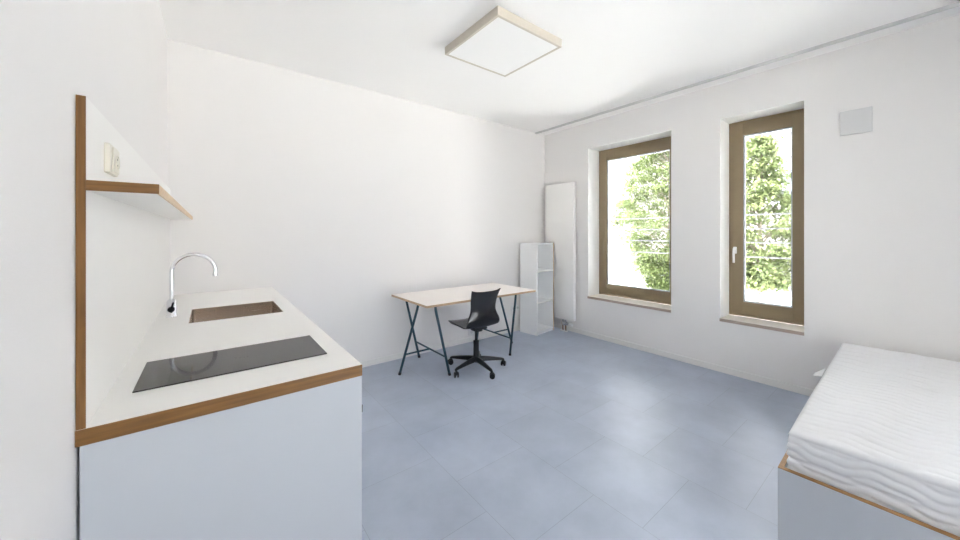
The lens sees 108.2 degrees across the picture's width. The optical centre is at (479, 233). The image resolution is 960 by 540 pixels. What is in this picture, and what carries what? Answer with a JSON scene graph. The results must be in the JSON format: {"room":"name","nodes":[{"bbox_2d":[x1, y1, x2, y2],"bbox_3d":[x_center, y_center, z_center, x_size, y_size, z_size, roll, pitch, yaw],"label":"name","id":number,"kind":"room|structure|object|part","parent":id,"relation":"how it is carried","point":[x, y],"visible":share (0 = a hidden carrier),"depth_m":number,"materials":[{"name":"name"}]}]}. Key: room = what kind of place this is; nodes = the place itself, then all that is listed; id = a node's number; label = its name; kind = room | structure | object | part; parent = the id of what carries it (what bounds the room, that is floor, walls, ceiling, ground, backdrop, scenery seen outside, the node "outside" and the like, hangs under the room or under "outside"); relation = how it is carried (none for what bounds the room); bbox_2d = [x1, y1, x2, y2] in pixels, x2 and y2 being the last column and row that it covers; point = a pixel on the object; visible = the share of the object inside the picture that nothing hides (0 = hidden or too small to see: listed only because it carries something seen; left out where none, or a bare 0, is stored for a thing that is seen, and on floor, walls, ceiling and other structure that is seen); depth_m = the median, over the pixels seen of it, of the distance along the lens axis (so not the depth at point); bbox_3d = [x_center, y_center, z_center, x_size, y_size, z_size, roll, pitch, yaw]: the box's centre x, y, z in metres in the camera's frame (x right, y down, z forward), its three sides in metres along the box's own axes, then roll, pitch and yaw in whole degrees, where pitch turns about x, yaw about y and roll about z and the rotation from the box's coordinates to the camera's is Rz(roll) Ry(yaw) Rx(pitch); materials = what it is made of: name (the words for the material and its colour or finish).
{"room":"studio apartment","nodes":[
{"label":"studio apartment","id":0,"kind":"room"},
{"bbox_2d":[0,0,166,539],"bbox_3d":[-0.665,-0.051,0.275,0.200,2.852,6.250,0,0,-38],"label":"wall","id":1,"kind":"structure","parent":0,"point":[111,53],"depth_m":0.70,"materials":[{"name":"white paint"}]},
{"bbox_2d":[76,95,169,430],"bbox_3d":[-1.669,0.071,1.746,0.016,0.808,2.295,0,0,-38],"label":"panel","id":2,"kind":"object","parent":1,"relation":"attached to","point":[123,250],"visible":0.96,"depth_m":1.02,"materials":[{"name":"white laminate"}]},
{"bbox_2d":[104,142,119,176],"bbox_3d":[-1.097,-0.216,1.040,0.020,0.085,0.112,0,0,-38],"label":"power socket","id":3,"kind":"object","parent":2,"relation":"attached to","point":[111,154],"visible":1,"depth_m":1.01,"materials":[{"name":"beige plastic"}]},
{"bbox_3d":[-1.098,-0.216,1.049,0.004,0.071,0.080,0,0,-38],"label":"plate","id":4,"kind":"part","parent":3,"relation":"part of","materials":[{"name":"beige plastic"}]},
{"bbox_2d":[86,180,192,219],"bbox_3d":[-1.610,-0.117,1.791,0.131,0.026,2.295,0,0,-38],"label":"wall shelf","id":5,"kind":"object","parent":2,"relation":"attached to","point":[152,198],"visible":1,"depth_m":1.01,"materials":[{"name":"white laminate"}]},
{"bbox_2d":[167,39,544,361],"bbox_3d":[-0.763,-0.051,4.029,4.251,2.852,0.200,0,0,-38],"label":"wall","id":6,"kind":"structure","parent":0,"point":[339,199],"depth_m":3.44,"materials":[{"name":"white paint"}]},
{"bbox_2d":[360,326,519,367],"bbox_3d":[-0.423,1.344,4.159,3.555,0.062,0.012,0,0,-38],"label":"baseboard","id":7,"kind":"structure","parent":6,"relation":"attached to","point":[375,361],"depth_m":4.07,"materials":[{"name":"grey paint"}]},
{"bbox_2d":[511,305,519,311],"bbox_3d":[0.495,1.050,4.872,0.160,0.080,0.012,0,0,-38],"label":"wall socket","id":8,"kind":"object","parent":6,"relation":"attached to","point":[517,306],"visible":0.74,"depth_m":4.88,"materials":[{"name":"white plastic"}]},
{"bbox_2d":[159,0,959,134],"bbox_3d":[1.174,-1.577,1.703,4.856,0.200,6.250,0,0,-38],"label":"ceiling","id":9,"kind":"structure","parent":0,"point":[612,54],"depth_m":2.67,"materials":[{"name":"white paint"}]},
{"bbox_2d":[445,6,561,76],"bbox_3d":[0.172,-1.446,2.704,0.644,0.062,0.644,0,0,-38],"label":"ceiling lamp","id":10,"kind":"object","parent":9,"relation":"attached to","point":[502,42],"visible":1,"depth_m":2.62,"materials":[{"name":"white plastic"}]},
{"bbox_2d":[535,2,959,133],"bbox_3d":[2.600,-1.468,2.837,0.040,0.018,5.801,0,0,-38],"label":"track","id":11,"kind":"object","parent":9,"relation":"attached to","point":[956,4],"visible":1,"depth_m":2.88,"materials":[{"name":"grey metal"}]},
{"bbox_2d":[362,327,809,539],"bbox_3d":[1.174,1.435,1.703,4.856,0.120,6.250,0,0,-38],"label":"floor","id":12,"kind":"structure","parent":0,"point":[578,436],"depth_m":2.23,"materials":[{"name":"grey tile"}]},
{"bbox_2d":[80,376,362,539],"bbox_3d":[-1.396,0.946,1.958,0.696,0.858,2.291,0,0,-38],"label":"base cabinet","id":13,"kind":"object","parent":12,"relation":"on","point":[289,466],"visible":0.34,"depth_m":1.04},
{"bbox_2d":[75,287,361,447],"bbox_3d":[-1.403,0.495,1.952,0.690,0.040,2.296,0,0,-38],"label":"countertop","id":14,"kind":"structure","parent":13,"relation":"on","point":[122,412],"depth_m":1.22,"materials":[{"name":"white laminate"}]},
{"bbox_2d":[165,253,217,317],"bbox_3d":[-1.675,0.294,2.024,0.236,0.361,0.082,0,0,-38],"label":"tap","id":15,"kind":"object","parent":14,"relation":"on","point":[171,304],"visible":1,"depth_m":1.98,"materials":[{"name":"silver metal"}]},
{"bbox_3d":[-1.733,0.417,1.950,0.032,0.058,0.035,0,0,-38],"label":"lever","id":16,"kind":"part","parent":15,"relation":"part of","materials":[{"name":"black plastic"}]},
{"bbox_3d":[-1.668,0.249,2.028,0.221,0.271,0.021,0,0,-29],"label":"spout","id":17,"kind":"part","parent":15,"relation":"part of","materials":[{"name":"silver metal"}]},
{"bbox_2d":[132,335,326,392],"bbox_3d":[-0.908,0.473,1.316,0.546,0.004,0.303,0,0,-38],"label":"induction hob","id":18,"kind":"object","parent":14,"relation":"in","point":[183,369],"visible":1,"depth_m":1.27,"materials":[{"name":"black glass"}]},
{"bbox_2d":[189,301,282,322],"bbox_3d":[-1.491,0.555,2.132,0.442,0.159,0.427,0,0,-38],"label":"sink","id":19,"kind":"object","parent":14,"relation":"in","point":[241,310],"visible":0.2,"depth_m":2.29,"materials":[{"name":"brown metal"}]},
{"bbox_2d":[398,301,450,375],"bbox_3d":[-0.631,1.020,3.486,0.408,0.719,0.650,0,0,-38],"label":"trestle","id":20,"kind":"object","parent":12,"relation":"on","point":[407,305],"visible":0.7,"depth_m":3.42,"materials":[{"name":"metal"}]},
{"bbox_3d":[-0.696,1.018,3.435,0.231,0.696,0.025,0,0,-38],"label":"leg","id":21,"kind":"part","parent":20,"relation":"part of","materials":[{"name":"metal"}]},
{"bbox_3d":[-0.736,1.018,3.792,0.183,0.695,0.025,0,0,-38],"label":"leg","id":22,"kind":"part","parent":20,"relation":"part of","materials":[{"name":"metal"}]},
{"bbox_3d":[-0.358,1.018,3.313,0.183,0.695,0.025,0,0,-38],"label":"leg","id":23,"kind":"part","parent":20,"relation":"part of","materials":[{"name":"metal"}]},
{"bbox_2d":[392,283,535,307],"bbox_3d":[-0.148,0.649,3.761,1.390,0.020,0.735,0,0,-38],"label":"tabletop","id":24,"kind":"object","parent":20,"relation":"on","point":[462,294],"visible":0.93,"depth_m":3.62,"materials":[{"name":"laminate"}]},
{"bbox_2d":[448,288,505,378],"bbox_3d":[-0.031,0.962,3.515,0.615,0.826,0.611,0,0,-35],"label":"swivel chair","id":25,"kind":"object","parent":12,"relation":"on","point":[483,313],"visible":0.99,"depth_m":3.42,"materials":[{"name":"black plastic"}]},
{"bbox_3d":[-0.184,1.280,3.592,0.275,0.064,0.064,0,0,23],"label":"arm","id":26,"kind":"part","parent":25,"relation":"part of","materials":[{"name":"black plastic"}]},
{"bbox_3d":[-0.143,1.280,3.412,0.064,0.064,0.275,0,0,41],"label":"arm","id":27,"kind":"part","parent":25,"relation":"part of","materials":[{"name":"black plastic"}]},
{"bbox_3d":[-0.042,0.965,3.535,0.150,0.050,0.200,0,0,-35],"label":"seat plate","id":28,"kind":"part","parent":25,"relation":"part of","materials":[{"name":"black plastic"}]},
{"bbox_3d":[0.048,1.280,3.401,0.067,0.064,0.277,0,0,-35],"label":"arm","id":29,"kind":"part","parent":25,"relation":"part of","materials":[{"name":"black plastic"}]},
{"bbox_3d":[0.114,1.280,3.566,0.275,0.064,0.064,0,0,-13],"label":"arm","id":30,"kind":"part","parent":25,"relation":"part of","materials":[{"name":"black plastic"}]},
{"bbox_2d":[477,295,516,355],"bbox_3d":[0.272,1.020,4.245,0.348,0.720,0.650,0,0,-38],"label":"trestle","id":31,"kind":"object","parent":12,"relation":"on","point":[510,337],"visible":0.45,"depth_m":4.02,"materials":[{"name":"metal"}]},
{"bbox_3d":[0.310,1.019,4.275,0.241,0.697,0.025,0,0,-38],"label":"leg","id":32,"kind":"part","parent":31,"relation":"part of","materials":[{"name":"metal"}]},
{"bbox_3d":[0.373,1.018,3.936,0.116,0.694,0.025,0,0,-38],"label":"leg","id":33,"kind":"part","parent":31,"relation":"part of","materials":[{"name":"metal"}]},
{"bbox_2d":[520,242,553,335],"bbox_3d":[0.803,0.757,4.888,0.285,1.236,0.405,0,0,45],"label":"shelf unit","id":34,"kind":"object","parent":12,"relation":"on","point":[536,259],"visible":0.99,"depth_m":4.82,"materials":[{"name":"white wood"}]},
{"bbox_3d":[0.665,0.757,4.751,0.283,1.236,0.016,0,0,45],"label":"panel","id":35,"kind":"part","parent":34,"relation":"part of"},
{"bbox_3d":[0.940,0.757,5.026,0.283,1.236,0.016,0,0,45],"label":"panel","id":36,"kind":"part","parent":34,"relation":"part of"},
{"bbox_2d":[778,449,959,539],"bbox_3d":[2.370,1.199,1.787,1.993,0.352,0.932,0,0,-39],"label":"frame","id":37,"kind":"object","parent":12,"relation":"on","point":[809,508],"visible":0.17,"depth_m":1.39,"materials":[{"name":"white wood"}]},
{"bbox_2d":[787,343,959,536],"bbox_3d":[2.347,0.962,1.820,1.940,0.237,0.908,0,0,-39],"label":"mattress","id":38,"kind":"object","parent":37,"relation":"on","point":[881,427],"visible":1,"depth_m":1.50,"materials":[{"name":"white fabric"}]},
{"bbox_2d":[545,14,959,389],"bbox_3d":[2.931,-0.051,3.069,0.405,2.852,6.250,0,0,-38],"label":"wall","id":39,"kind":"structure","parent":0,"point":[882,205],"depth_m":2.81,"materials":[{"name":"white paint"}]},
{"bbox_2d":[546,182,575,331],"bbox_3d":[1.158,0.340,4.939,0.098,2.071,0.490,0,0,-38],"label":"radiator","id":40,"kind":"object","parent":39,"relation":"attached to","point":[560,198],"visible":0.91,"depth_m":4.85,"materials":[{"name":"white metal"}]},
{"bbox_2d":[587,130,670,312],"bbox_3d":[1.892,-0.130,4.324,0.336,2.002,1.063,0,0,-38],"label":"window","id":41,"kind":"structure","parent":39,"relation":"in","point":[599,157],"depth_m":4.67,"materials":[{"name":"brown wood"}]},
{"bbox_3d":[1.866,0.856,4.303,0.262,0.030,1.063,0,0,-38],"label":"sill","id":42,"kind":"part","parent":41,"relation":"part of","materials":[{"name":"stone"}]},
{"bbox_2d":[609,217,669,253],"bbox_3d":[2.110,0.030,4.493,0.045,0.510,1.177,0,0,-38],"label":"guard","id":43,"kind":"object","parent":39,"relation":"attached to","point":[652,217],"visible":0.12,"depth_m":4.51,"materials":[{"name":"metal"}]},
{"bbox_3d":[2.116,0.247,4.497,0.015,0.014,1.143,0,0,-38],"label":"rail","id":44,"kind":"part","parent":43,"relation":"part of","materials":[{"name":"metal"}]},
{"bbox_3d":[2.116,0.098,4.497,0.015,0.014,1.143,0,0,-38],"label":"rail","id":45,"kind":"part","parent":43,"relation":"part of","materials":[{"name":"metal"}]},
{"bbox_3d":[2.116,-0.045,4.497,0.015,0.014,1.143,0,0,-38],"label":"rail","id":46,"kind":"part","parent":43,"relation":"part of","materials":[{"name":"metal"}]},
{"bbox_3d":[2.116,-0.190,4.497,0.015,0.014,1.143,0,0,-38],"label":"rail","id":47,"kind":"part","parent":43,"relation":"part of","materials":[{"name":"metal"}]},
{"bbox_2d":[554,323,813,395],"bbox_3d":[2.770,1.344,2.936,0.012,0.062,5.838,0,0,-38],"label":"baseboard","id":48,"kind":"structure","parent":39,"relation":"attached to","point":[771,382],"depth_m":3.57,"materials":[{"name":"grey paint"}]},
{"bbox_2d":[719,100,804,335],"bbox_3d":[2.691,-0.130,3.296,0.336,2.002,0.620,0,0,-38],"label":"window","id":49,"kind":"structure","parent":39,"relation":"in","point":[734,130],"depth_m":3.43,"materials":[{"name":"brown wood"}]},
{"bbox_3d":[2.583,0.220,3.532,0.059,0.160,0.030,0,0,-38],"label":"handle","id":50,"kind":"part","parent":49,"relation":"part of","materials":[{"name":"white metal"}]},
{"bbox_3d":[2.665,0.856,3.276,0.262,0.030,0.620,0,0,-38],"label":"sill","id":51,"kind":"part","parent":49,"relation":"part of","materials":[{"name":"stone"}]},
{"bbox_2d":[746,213,790,258],"bbox_3d":[2.908,0.030,3.465,0.045,0.510,0.734,0,0,-38],"label":"guard","id":52,"kind":"object","parent":39,"relation":"attached to","point":[766,213],"visible":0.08,"depth_m":3.47,"materials":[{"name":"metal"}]},
{"bbox_3d":[2.914,0.247,3.470,0.015,0.014,0.700,0,0,-38],"label":"rail","id":53,"kind":"part","parent":52,"relation":"part of","materials":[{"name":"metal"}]},
{"bbox_3d":[2.914,0.098,3.470,0.015,0.014,0.700,0,0,-38],"label":"rail","id":54,"kind":"part","parent":52,"relation":"part of","materials":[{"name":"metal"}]},
{"bbox_3d":[2.914,-0.045,3.470,0.015,0.014,0.700,0,0,-38],"label":"rail","id":55,"kind":"part","parent":52,"relation":"part of","materials":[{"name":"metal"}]},
{"bbox_3d":[2.914,-0.190,3.470,0.015,0.014,0.700,0,0,-38],"label":"rail","id":56,"kind":"part","parent":52,"relation":"part of","materials":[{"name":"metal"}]},
{"bbox_2d":[840,106,872,135],"bbox_3d":[2.938,-0.871,2.717,0.016,0.192,0.173,0,0,-38],"label":"air vent","id":57,"kind":"object","parent":39,"relation":"in","point":[856,121],"visible":1,"depth_m":2.71,"materials":[{"name":"white plastic"}]},
{"label":"outside","id":58,"kind":"structure","parent":0,"visible":0},
{"bbox_2d":[609,277,801,325],"bbox_3d":[1.762,2.925,14.032,100.000,0.300,100.000,0,0,-38],"label":"ground","id":59,"kind":"structure","parent":58,"point":[751,293],"depth_m":15.70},
{"bbox_2d":[609,151,747,290],"bbox_3d":[8.174,-2.071,15.477,5.430,9.862,5.433,0,0,-22],"label":"street tree","id":60,"kind":"object","parent":59,"relation":"on","point":[655,267],"visible":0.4,"depth_m":14.99,"materials":[{"name":"green plant"}]},
{"bbox_2d":[609,129,790,296],"bbox_3d":[12.614,-2.675,21.196,6.070,10.900,46.000,0,0,-38],"label":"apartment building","id":61,"kind":"structure","parent":59,"relation":"on","point":[617,260],"depth_m":21.14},
{"bbox_3d":[13.481,-2.175,15.222,0.030,1.740,1.340,0,0,-38],"label":"pane","id":62,"kind":"part","parent":61,"relation":"part of","materials":[{"name":"clear glass"}]},
{"bbox_2d":[746,132,790,318],"bbox_3d":[7.091,0.114,8.752,2.522,5.328,2.548,0,0,-26],"label":"street tree","id":63,"kind":"object","parent":59,"relation":"on","point":[759,278],"visible":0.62,"depth_m":8.39,"materials":[{"name":"green plant"}]},
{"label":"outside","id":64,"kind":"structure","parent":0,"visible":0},
{"bbox_2d":[609,278,790,304],"bbox_3d":[8.395,2.769,19.185,1.600,0.012,100.000,0,0,-38],"label":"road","id":65,"kind":"structure","parent":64,"point":[776,300],"depth_m":14.91,"materials":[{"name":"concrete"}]}
]}

